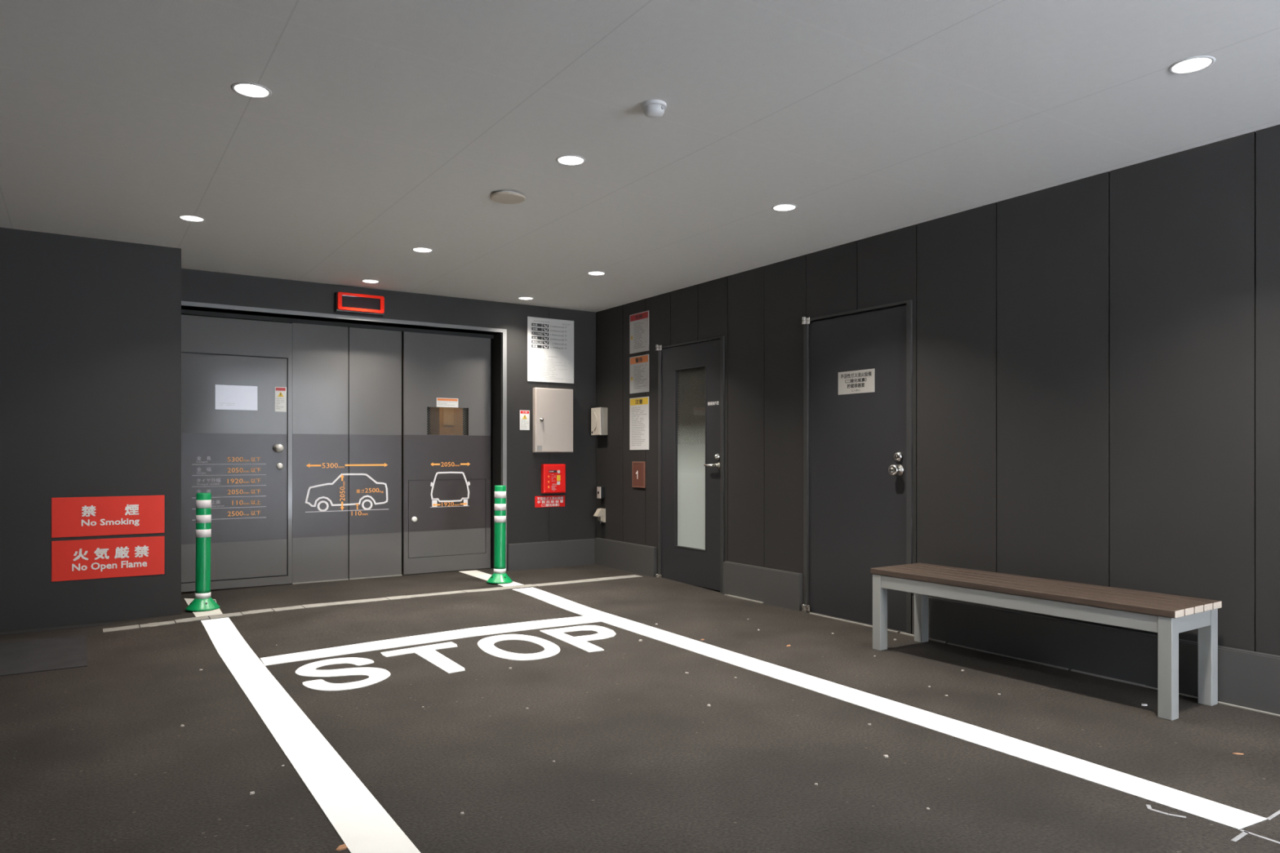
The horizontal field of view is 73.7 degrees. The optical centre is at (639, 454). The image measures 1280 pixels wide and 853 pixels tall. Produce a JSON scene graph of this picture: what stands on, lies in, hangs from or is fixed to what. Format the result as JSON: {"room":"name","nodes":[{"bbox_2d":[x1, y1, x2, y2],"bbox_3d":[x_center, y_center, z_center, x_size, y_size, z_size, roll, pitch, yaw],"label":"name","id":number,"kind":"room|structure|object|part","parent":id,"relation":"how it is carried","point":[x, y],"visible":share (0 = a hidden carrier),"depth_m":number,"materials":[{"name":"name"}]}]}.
{"room":"parking garage","nodes":[
{"label":"parking garage","id":0,"kind":"room"},
{"bbox_2d":[0,226,181,631],"bbox_3d":[-4.233,-0.120,5.648,2.032,2.561,0.950,0,0,-33],"label":"wall","id":1,"kind":"structure","parent":0,"point":[91,328],"depth_m":5.50,"materials":[{"name":"paint"}]},
{"bbox_2d":[0,622,113,635],"bbox_3d":[-3.703,1.101,5.367,1.410,0.006,0.108,0,0,-33],"label":"trim","id":2,"kind":"structure","parent":1,"relation":"attached to","point":[7,633],"depth_m":5.36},
{"bbox_2d":[51,536,164,582],"bbox_3d":[-3.467,0.680,5.580,0.627,0.257,0.005,0,0,-33],"label":"warning sign","id":3,"kind":"object","parent":1,"relation":"attached to","point":[99,558],"visible":1,"depth_m":5.57,"materials":[{"name":"red plastic"}]},
{"bbox_2d":[51,495,164,537],"bbox_3d":[-3.467,0.403,5.580,0.627,0.254,0.005,0,0,-33],"label":"warning sign","id":4,"kind":"object","parent":1,"relation":"attached to","point":[71,517],"visible":1,"depth_m":5.57,"materials":[{"name":"red plastic"}]},
{"bbox_2d":[181,268,595,568],"bbox_3d":[-2.268,-0.166,7.407,4.350,2.631,0.330,0,0,-33],"label":"wall","id":5,"kind":"structure","parent":0,"point":[526,523],"depth_m":7.93,"materials":[{"name":"paint"}]},
{"bbox_2d":[181,314,292,591],"bbox_3d":[-3.352,-0.007,6.762,1.128,2.158,0.117,0,0,-33],"label":"door","id":6,"kind":"structure","parent":5,"relation":"in","point":[245,552],"depth_m":6.85,"materials":[{"name":"grey metal"}]},
{"bbox_2d":[191,456,266,520],"bbox_3d":[-3.276,0.267,6.817,0.537,0.501,0.001,0,0,-33],"label":"decal","id":7,"kind":"object","parent":6,"relation":"attached to","point":[219,481],"visible":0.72,"depth_m":6.84,"materials":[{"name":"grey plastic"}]},
{"bbox_2d":[214,384,257,410],"bbox_3d":[-3.236,-0.454,6.845,0.311,0.197,0.003,0,0,-33],"label":"metal plate","id":8,"kind":"object","parent":6,"relation":"attached to","point":[226,397],"visible":1,"depth_m":6.84,"materials":[{"name":"silver metal"}]},
{"bbox_3d":[-2.959,-0.049,6.990,0.068,0.068,0.067,0,0,-33],"label":"knob","id":9,"kind":"part","parent":6,"relation":"part of","materials":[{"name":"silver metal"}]},
{"bbox_2d":[275,386,286,412],"bbox_3d":[-2.959,-0.452,7.027,0.088,0.203,0.003,0,0,-33],"label":"label","id":10,"kind":"object","parent":6,"relation":"attached to","point":[280,392],"visible":1,"depth_m":7.03,"materials":[{"name":"white paper"}]},
{"bbox_2d":[181,301,506,571],"bbox_3d":[-2.432,-0.027,7.112,2.850,2.254,0.042,0,0,-33],"label":"trim","id":11,"kind":"structure","parent":5,"relation":"attached to","point":[504,335],"depth_m":7.58,"materials":[{"name":"metal"}]},
{"bbox_2d":[292,322,401,584],"bbox_3d":[-2.510,-0.006,7.345,0.916,2.171,0.057,0,0,-33],"label":"door","id":12,"kind":"structure","parent":5,"relation":"in","point":[347,381],"depth_m":7.31,"materials":[{"name":"grey metal"}]},
{"bbox_2d":[305,462,388,515],"bbox_3d":[-2.507,0.302,7.325,0.702,0.455,0.001,0,0,-33],"label":"decal","id":13,"kind":"object","parent":12,"relation":"attached to","point":[341,476],"visible":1,"depth_m":7.32,"materials":[{"name":"white paint"}]},
{"bbox_2d":[334,291,384,315],"bbox_3d":[-2.334,-1.254,7.122,0.396,0.160,0.074,0,0,-33],"label":"display","id":14,"kind":"object","parent":5,"relation":"attached to","point":[344,302],"visible":1,"depth_m":7.09,"materials":[{"name":"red plastic"}]},
{"bbox_2d":[402,331,490,574],"bbox_3d":[-1.762,-0.017,7.832,0.829,2.177,0.056,0,0,-33],"label":"door","id":15,"kind":"structure","parent":5,"relation":"in","point":[442,538],"depth_m":7.80,"materials":[{"name":"grey metal"}]},
{"bbox_2d":[430,407,462,435],"bbox_3d":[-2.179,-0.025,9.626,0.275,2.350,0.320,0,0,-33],"label":"window","id":16,"kind":"structure","parent":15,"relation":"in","point":[451,412],"depth_m":9.51,"materials":[{"name":"glass"}]},
{"bbox_3d":[-2.128,-0.450,9.480,0.120,0.260,0.020,0,0,-33],"label":"panel","id":17,"kind":"part","parent":16,"relation":"part of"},
{"bbox_2d":[436,397,457,407],"bbox_3d":[-1.763,-0.472,7.814,0.207,0.084,0.003,0,0,-33],"label":"label","id":18,"kind":"object","parent":15,"relation":"attached to","point":[441,402],"visible":1,"depth_m":7.81,"materials":[{"name":"white paper"}]},
{"bbox_2d":[430,462,470,507],"bbox_3d":[-1.739,0.278,7.830,0.384,0.411,0.001,0,0,-33],"label":"decal","id":19,"kind":"object","parent":15,"relation":"attached to","point":[434,504],"visible":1,"depth_m":7.82,"materials":[{"name":"white paint"}]},
{"bbox_2d":[520,410,529,430],"bbox_3d":[-1.079,-0.319,7.989,0.100,0.184,0.003,0,0,-33],"label":"label","id":20,"kind":"object","parent":5,"relation":"attached to","point":[524,415],"visible":1,"depth_m":7.99,"materials":[{"name":"white paper"}]},
{"bbox_2d":[534,495,564,507],"bbox_3d":[-0.856,0.450,8.135,0.320,0.107,0.004,0,0,-33],"label":"warning label","id":21,"kind":"object","parent":5,"relation":"attached to","point":[550,500],"visible":1,"depth_m":8.13,"materials":[{"name":"red plastic"}]},
{"bbox_2d":[527,316,573,383],"bbox_3d":[-0.848,-0.989,8.136,0.494,0.607,0.012,0,0,-33],"label":"board","id":22,"kind":"object","parent":5,"relation":"attached to","point":[550,342],"visible":1,"depth_m":8.13,"materials":[{"name":"white plastic"}]},
{"bbox_2d":[531,358,568,380],"bbox_3d":[-0.841,-0.808,8.135,0.424,0.192,0.001,0,0,-33],"label":"print","id":23,"kind":"object","parent":22,"relation":"attached to","point":[542,369],"depth_m":8.12},
{"bbox_2d":[506,538,594,571],"bbox_3d":[-0.824,0.980,8.137,0.955,0.300,0.043,0,0,-33],"label":"baseboard","id":24,"kind":"structure","parent":5,"relation":"attached to","point":[548,554],"depth_m":8.09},
{"bbox_2d":[533,387,573,452],"bbox_3d":[-0.818,-0.321,8.110,0.406,0.608,0.089,0,0,-33],"label":"meter box","id":25,"kind":"object","parent":5,"relation":"attached to","point":[553,408],"visible":1,"depth_m":8.08,"materials":[{"name":"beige metal"}]},
{"bbox_2d":[541,463,565,493],"bbox_3d":[-0.821,0.232,8.118,0.236,0.276,0.071,0,0,-33],"label":"box","id":26,"kind":"object","parent":5,"relation":"attached to","point":[553,476],"visible":1,"depth_m":8.08,"materials":[{"name":"red metal"}]},
{"bbox_2d":[401,348,466,571],"bbox_3d":[-2.954,-0.125,8.679,4.000,2.750,2.850,0,0,-33],"label":"wall","id":27,"kind":"structure","parent":0,"point":[465,412],"depth_m":10.32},
{"bbox_2d":[0,0,1279,311],"bbox_3d":[-0.484,-1.526,3.512,5.950,0.250,9.600,0,0,-33],"label":"ceiling","id":28,"kind":"structure","parent":0,"point":[386,129],"depth_m":3.55,"materials":[{"name":"grey paint"}]},
{"bbox_2d":[177,214,205,222],"bbox_3d":[-2.658,-1.414,5.062,0.144,0.034,0.144,0,0,-33],"label":"recessed light","id":29,"kind":"object","parent":28,"relation":"in","point":[185,217],"visible":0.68,"depth_m":5.10,"materials":[{"name":"white plastic"}]},
{"bbox_2d":[231,81,271,97],"bbox_3d":[-1.493,-1.414,3.281,0.144,0.034,0.144,0,0,-33],"label":"recessed light","id":30,"kind":"object","parent":28,"relation":"in","point":[251,90],"visible":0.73,"depth_m":3.31,"materials":[{"name":"white plastic"}]},
{"bbox_2d":[238,84,265,90],"bbox_3d":[-1.493,-1.427,3.281,0.111,0.008,0.111,0,0,-33],"label":"diffuser","id":31,"kind":"object","parent":30,"relation":"attached to","point":[241,86],"depth_m":3.31,"materials":[{"name":"white plastic"}]},
{"bbox_2d":[360,279,379,283],"bbox_3d":[-2.180,-1.414,6.902,0.144,0.034,0.144,0,0,-33],"label":"recessed light","id":32,"kind":"object","parent":28,"relation":"in","point":[368,281],"visible":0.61,"depth_m":6.95,"materials":[{"name":"white plastic"}]},
{"bbox_2d":[411,247,433,252],"bbox_3d":[-1.490,-1.414,5.842,0.144,0.034,0.144,0,0,-33],"label":"recessed light","id":33,"kind":"object","parent":28,"relation":"in","point":[415,249],"visible":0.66,"depth_m":5.89,"materials":[{"name":"white plastic"}]},
{"bbox_2d":[490,191,525,204],"bbox_3d":[-0.713,-1.389,4.606,0.186,0.025,0.186,0,0,-33],"label":"ceiling disc","id":34,"kind":"object","parent":28,"relation":"attached to","point":[501,197],"visible":1,"depth_m":4.58,"materials":[{"name":"white plastic"}]},
{"bbox_2d":[517,296,533,299],"bbox_3d":[-1.026,-1.414,7.655,0.144,0.034,0.144,0,0,-33],"label":"recessed light","id":35,"kind":"object","parent":28,"relation":"in","point":[522,297],"visible":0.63,"depth_m":7.70,"materials":[{"name":"white plastic"}]},
{"bbox_2d":[555,155,586,165],"bbox_3d":[-0.329,-1.414,4.062,0.144,0.034,0.144,0,0,-33],"label":"recessed light","id":36,"kind":"object","parent":28,"relation":"in","point":[569,160],"visible":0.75,"depth_m":4.10,"materials":[{"name":"white plastic"}]},
{"bbox_2d":[562,156,580,159],"bbox_3d":[-0.329,-1.427,4.062,0.111,0.008,0.111,0,0,-33],"label":"diffuser","id":37,"kind":"object","parent":36,"relation":"attached to","point":[563,157],"depth_m":4.10,"materials":[{"name":"white plastic"}]},
{"bbox_2d":[586,271,605,275],"bbox_3d":[-0.337,-1.414,6.597,0.144,0.034,0.144,0,0,-33],"label":"recessed light","id":38,"kind":"object","parent":28,"relation":"in","point":[592,273],"visible":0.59,"depth_m":6.64,"materials":[{"name":"white plastic"}]},
{"bbox_2d":[641,99,666,118],"bbox_3d":[0.056,-1.377,3.418,0.100,0.047,0.100,0,0,-33],"label":"smoke detector","id":39,"kind":"object","parent":28,"relation":"attached to","point":[653,108],"visible":1,"depth_m":3.39,"materials":[{"name":"white plastic"}]},
{"bbox_2d":[771,203,797,211],"bbox_3d":[0.819,-1.414,4.840,0.144,0.034,0.144,0,0,-33],"label":"recessed light","id":40,"kind":"object","parent":28,"relation":"in","point":[785,206],"visible":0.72,"depth_m":4.88,"materials":[{"name":"white plastic"}]},
{"bbox_2d":[1168,55,1215,74],"bbox_3d":[1.984,-1.414,3.068,0.144,0.034,0.144,0,0,-33],"label":"recessed light","id":41,"kind":"object","parent":28,"relation":"in","point":[1194,64],"visible":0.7,"depth_m":3.10,"materials":[{"name":"white plastic"}]},
{"bbox_2d":[1176,57,1207,65],"bbox_3d":[1.984,-1.427,3.068,0.111,0.008,0.111,0,0,-33],"label":"diffuser","id":42,"kind":"object","parent":41,"relation":"attached to","point":[1197,61],"depth_m":3.09,"materials":[{"name":"white plastic"}]},
{"bbox_2d":[0,564,1279,852],"bbox_3d":[-0.366,1.089,3.469,6.000,0.022,9.300,0,0,-33],"label":"floor","id":43,"kind":"structure","parent":0,"point":[98,757],"depth_m":3.24,"materials":[{"name":"asphalt"}]},
{"bbox_2d":[0,635,87,676],"bbox_3d":[-3.481,1.100,4.563,0.876,0.008,0.910,0,0,-33],"label":"floor plate","id":44,"kind":"object","parent":43,"relation":"on","point":[20,657],"visible":1,"depth_m":4.66,"materials":[{"name":"grey metal"}]},
{"bbox_2d":[185,493,220,611],"bbox_3d":[-3.055,0.674,5.969,0.216,0.810,0.216,0,0,39],"label":"bollard","id":45,"kind":"object","parent":43,"relation":"on","point":[202,602],"visible":1,"depth_m":5.93,"materials":[{"name":"green plastic"}]},
{"bbox_3d":[-3.054,0.618,5.970,0.098,0.698,0.098,0,0,39],"label":"post","id":46,"kind":"part","parent":45,"relation":"part of","materials":[{"name":"green plastic"}]},
{"bbox_2d":[183,598,222,617],"bbox_3d":[-3.115,1.085,6.105,0.198,0.008,0.875,0,0,-33],"label":"painted line","id":47,"kind":"object","parent":43,"relation":"on","point":[217,611],"visible":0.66,"depth_m":5.84,"materials":[{"name":"white paint"}]},
{"bbox_2d":[200,617,420,852],"bbox_3d":[-1.468,1.091,3.535,0.176,0.020,4.922,0,0,-33],"label":"painted line","id":48,"kind":"object","parent":43,"relation":"on","point":[361,822],"visible":1,"depth_m":3.07,"materials":[{"name":"white paint"}]},
{"bbox_2d":[336,844,346,851],"bbox_3d":[-0.827,1.098,2.389,0.029,0.004,0.050,0,0,34],"label":"dry leaf","id":49,"kind":"object","parent":43,"relation":"on","point":[341,847],"visible":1,"depth_m":2.38,"materials":[{"name":"orange plant"}]},
{"bbox_2d":[295,657,390,691],"bbox_3d":[-1.499,1.099,4.282,0.415,0.004,0.651,0,0,-33],"label":"painted letter","id":50,"kind":"object","parent":43,"relation":"on","point":[375,675],"visible":1,"depth_m":4.26,"materials":[{"name":"white paint"}]},
{"bbox_2d":[102,574,642,632],"bbox_3d":[-1.691,1.087,6.456,4.021,0.027,0.186,0,0,-34],"label":"strip","id":51,"kind":"object","parent":43,"relation":"on","point":[317,605],"visible":1,"depth_m":6.17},
{"bbox_2d":[380,641,464,673],"bbox_3d":[-1.099,1.099,4.590,0.435,0.004,0.673,0,0,-33],"label":"painted letter","id":52,"kind":"object","parent":43,"relation":"on","point":[428,653],"visible":1,"depth_m":4.68,"materials":[{"name":"white paint"}]},
{"bbox_2d":[260,616,600,666],"bbox_3d":[-1.180,1.099,5.137,2.063,0.004,0.285,0,0,-35],"label":"painted line","id":53,"kind":"object","parent":43,"relation":"on","point":[515,627],"visible":1,"depth_m":5.05,"materials":[{"name":"white paint"}]},
{"bbox_2d":[458,570,524,586],"bbox_3d":[-1.314,1.077,7.427,0.191,0.004,1.065,0,0,-33],"label":"painted line","id":54,"kind":"object","parent":43,"relation":"on","point":[485,576],"visible":0.73,"depth_m":7.54,"materials":[{"name":"white paint"}]},
{"bbox_2d":[486,485,512,583],"bbox_3d":[-1.175,0.666,7.163,0.216,0.810,0.216,0,0,39],"label":"bollard","id":55,"kind":"object","parent":43,"relation":"on","point":[500,575],"visible":1,"depth_m":7.12,"materials":[{"name":"green plastic"}]},
{"bbox_3d":[-1.175,0.610,7.164,0.098,0.698,0.098,0,0,39],"label":"post","id":56,"kind":"part","parent":55,"relation":"part of","materials":[{"name":"green plastic"}]},
{"bbox_2d":[477,634,559,660],"bbox_3d":[-0.698,1.099,4.874,0.421,0.004,0.670,0,0,-33],"label":"painted letter","id":57,"kind":"object","parent":43,"relation":"on","point":[486,645],"visible":1,"depth_m":4.82,"materials":[{"name":"white paint"}]},
{"bbox_2d":[539,625,616,652],"bbox_3d":[-0.289,1.099,5.127,0.422,0.004,0.677,0,0,-33],"label":"painted letter","id":58,"kind":"object","parent":43,"relation":"on","point":[580,642],"visible":1,"depth_m":5.16,"materials":[{"name":"white paint"}]},
{"bbox_2d":[512,587,1266,830],"bbox_3d":[0.443,1.088,4.687,0.185,0.026,5.125,0,0,-33],"label":"painted line","id":59,"kind":"object","parent":43,"relation":"on","point":[1198,806],"visible":1,"depth_m":3.42,"materials":[{"name":"white paint"}]},
{"bbox_2d":[870,563,1222,720],"bbox_3d":[1.928,0.872,4.285,0.431,0.456,1.596,0,0,-34],"label":"bench","id":60,"kind":"object","parent":43,"relation":"on","point":[1168,615],"visible":1,"depth_m":3.92,"materials":[{"name":"brown wood"}]},
{"bbox_3d":[1.353,0.887,4.811,0.062,0.425,0.056,0,0,-34],"label":"leg","id":61,"kind":"part","parent":60,"relation":"part of","materials":[{"name":"grey metal"}]},
{"bbox_3d":[1.653,0.887,5.014,0.062,0.425,0.056,0,0,-34],"label":"leg","id":62,"kind":"part","parent":60,"relation":"part of","materials":[{"name":"grey metal"}]},
{"bbox_3d":[1.768,0.712,4.177,0.032,0.071,1.457,0,0,-34],"label":"rail","id":63,"kind":"part","parent":60,"relation":"part of","materials":[{"name":"grey metal"}]},
{"bbox_3d":[2.202,0.887,3.558,0.062,0.425,0.056,0,0,-34],"label":"leg","id":64,"kind":"part","parent":60,"relation":"part of","materials":[{"name":"grey metal"}]},
{"bbox_3d":[2.357,0.712,3.652,0.299,0.071,0.032,0,0,-34],"label":"rail","id":65,"kind":"part","parent":60,"relation":"part of","materials":[{"name":"grey metal"}]},
{"bbox_3d":[2.502,0.887,3.761,0.062,0.425,0.056,0,0,-34],"label":"leg","id":66,"kind":"part","parent":60,"relation":"part of","materials":[{"name":"grey metal"}]},
{"bbox_2d":[1146,804,1186,818],"bbox_3d":[1.610,1.100,2.622,0.039,0.002,0.118,0,0,-33],"label":"smear","id":67,"kind":"object","parent":43,"relation":"on","point":[1148,806],"visible":1,"depth_m":2.62,"materials":[{"name":"white paint"}]},
{"bbox_2d":[1231,831,1248,842],"bbox_3d":[1.726,1.100,2.454,0.100,0.002,0.012,0,0,-36],"label":"smear","id":68,"kind":"object","parent":43,"relation":"on","point":[1242,834],"visible":1,"depth_m":2.45,"materials":[{"name":"white paint"}]},
{"bbox_2d":[1240,829,1279,844],"bbox_3d":[1.815,1.100,2.402,0.012,0.002,0.220,0,0,-32],"label":"smear","id":69,"kind":"object","parent":43,"relation":"on","point":[1241,830],"visible":1,"depth_m":2.45,"materials":[{"name":"white paint"}]},
{"bbox_2d":[1266,809,1279,820],"bbox_3d":[1.939,1.100,2.603,0.120,0.002,0.010,0,0,-35],"label":"smear","id":70,"kind":"object","parent":43,"relation":"on","point":[1277,813],"visible":1,"depth_m":2.59,"materials":[{"name":"white paint"}]},
{"bbox_2d":[595,124,1279,655],"bbox_3d":[1.957,-0.166,4.859,0.090,2.631,9.170,0,0,-33],"label":"wall","id":71,"kind":"structure","parent":0,"point":[1096,357],"depth_m":4.44,"materials":[{"name":"paint"}]},
{"bbox_2d":[591,407,607,435],"bbox_3d":[-0.397,-0.318,8.273,0.094,0.266,0.178,0,0,-33],"label":"box","id":72,"kind":"object","parent":71,"relation":"attached to","point":[598,415],"visible":1,"depth_m":8.21,"materials":[{"name":"beige plastic"}]},
{"bbox_2d":[593,508,605,524],"bbox_3d":[-0.392,0.599,8.261,0.098,0.146,0.070,0,0,-33],"label":"socket","id":73,"kind":"object","parent":71,"relation":"attached to","point":[600,513],"visible":1,"depth_m":8.25,"materials":[{"name":"beige plastic"}]},
{"bbox_2d":[597,515,602,521],"bbox_3d":[-0.385,0.621,8.265,0.026,0.058,0.052,0,0,-33],"label":"socket","id":74,"kind":"object","parent":73,"relation":"attached to","point":[600,517],"depth_m":8.25,"materials":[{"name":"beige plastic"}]},
{"bbox_2d":[596,486,604,498],"bbox_3d":[-0.380,0.371,8.277,0.060,0.112,0.062,0,0,-33],"label":"switch","id":75,"kind":"object","parent":71,"relation":"attached to","point":[600,490],"visible":1,"depth_m":8.25,"materials":[{"name":"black plastic"}]},
{"bbox_3d":[-0.397,0.371,8.265,0.010,0.112,0.062,0,0,-33],"label":"plate","id":76,"kind":"part","parent":75,"relation":"part of","materials":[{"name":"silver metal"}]},
{"bbox_2d":[594,537,657,577],"bbox_3d":[-0.145,0.975,7.941,0.043,0.311,1.030,0,0,-33],"label":"baseboard","id":77,"kind":"structure","parent":71,"relation":"attached to","point":[641,559],"depth_m":7.87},
{"bbox_2d":[631,461,645,488],"bbox_3d":[-0.009,0.184,7.755,0.014,0.236,0.207,0,0,-33],"label":"number plate","id":78,"kind":"object","parent":71,"relation":"attached to","point":[638,468],"visible":1,"depth_m":7.75,"materials":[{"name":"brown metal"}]},
{"bbox_2d":[629,396,648,449],"bbox_3d":[-0.007,-0.278,7.758,0.007,0.478,0.316,0,0,-33],"label":"notice","id":79,"kind":"object","parent":71,"relation":"attached to","point":[638,406],"visible":1,"depth_m":7.75,"materials":[{"name":"white paper"}]},
{"bbox_2d":[631,407,646,445],"bbox_3d":[-0.010,-0.254,7.757,0.001,0.347,0.254,0,0,-33],"label":"print","id":80,"kind":"object","parent":79,"relation":"attached to","point":[638,415],"depth_m":7.76},
{"bbox_2d":[629,310,648,353],"bbox_3d":[-0.007,-1.107,7.758,0.008,0.358,0.316,0,0,-33],"label":"notice","id":81,"kind":"object","parent":71,"relation":"attached to","point":[638,322],"visible":1,"depth_m":7.75,"materials":[{"name":"white paper"}]},
{"bbox_2d":[634,321,646,348],"bbox_3d":[0.001,-1.084,7.740,0.001,0.234,0.205,0,0,-33],"label":"print","id":82,"kind":"object","parent":81,"relation":"attached to","point":[640,327],"depth_m":7.74},
{"bbox_2d":[629,354,648,393],"bbox_3d":[-0.007,-0.728,7.758,0.008,0.337,0.316,0,0,-33],"label":"notice","id":83,"kind":"object","parent":71,"relation":"attached to","point":[638,365],"visible":1,"depth_m":7.75,"materials":[{"name":"white paper"}]},
{"bbox_2d":[634,364,646,388],"bbox_3d":[0.002,-0.702,7.738,0.001,0.208,0.209,0,0,-33],"label":"print","id":84,"kind":"object","parent":83,"relation":"attached to","point":[640,370],"depth_m":7.74},
{"bbox_2d":[655,335,724,593],"bbox_3d":[0.427,0.072,7.121,0.142,2.056,0.904,0,0,-33],"label":"door","id":85,"kind":"structure","parent":71,"relation":"in","point":[691,375],"depth_m":7.12,"materials":[{"name":"grey paint"}]},
{"bbox_3d":[0.438,0.031,7.125,0.004,1.498,0.417,0,0,-33],"label":"glass pane","id":86,"kind":"part","parent":85,"relation":"part of","materials":[{"name":"grey glass"}]},
{"bbox_3d":[0.576,0.088,6.817,0.058,0.052,0.149,0,0,-33],"label":"lever handle","id":87,"kind":"part","parent":85,"relation":"part of","materials":[{"name":"silver metal"}]},
{"bbox_2d":[723,561,803,611],"bbox_3d":[0.901,0.986,6.349,0.043,0.289,0.850,0,0,-33],"label":"baseboard","id":88,"kind":"structure","parent":71,"relation":"attached to","point":[774,587],"depth_m":6.29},
{"bbox_2d":[801,299,912,634],"bbox_3d":[1.418,0.082,5.609,0.147,2.076,0.924,0,0,-33],"label":"door","id":89,"kind":"structure","parent":71,"relation":"in","point":[858,447],"depth_m":5.59,"materials":[{"name":"grey paint"}]},
{"bbox_2d":[838,368,874,395],"bbox_3d":[1.417,-0.474,5.599,0.004,0.151,0.314,0,0,-33],"label":"name plate","id":90,"kind":"object","parent":89,"relation":"attached to","point":[860,381],"visible":1,"depth_m":5.59,"materials":[{"name":"white plastic"}]},
{"bbox_3d":[1.584,0.098,5.285,0.069,0.072,0.072,0,0,-33],"label":"knob","id":91,"kind":"part","parent":89,"relation":"part of","materials":[{"name":"silver metal"}]},
{"bbox_2d":[724,594,1279,716],"bbox_3d":[2.229,1.098,4.278,0.022,0.013,5.700,0,0,-33],"label":"trim","id":92,"kind":"structure","parent":71,"relation":"attached to","point":[860,624],"depth_m":4.49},
{"bbox_2d":[911,595,1279,715],"bbox_3d":[3.045,0.993,3.089,0.043,0.275,5.015,0,0,-33],"label":"baseboard","id":93,"kind":"structure","parent":71,"relation":"attached to","point":[1250,679],"depth_m":4.23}
]}

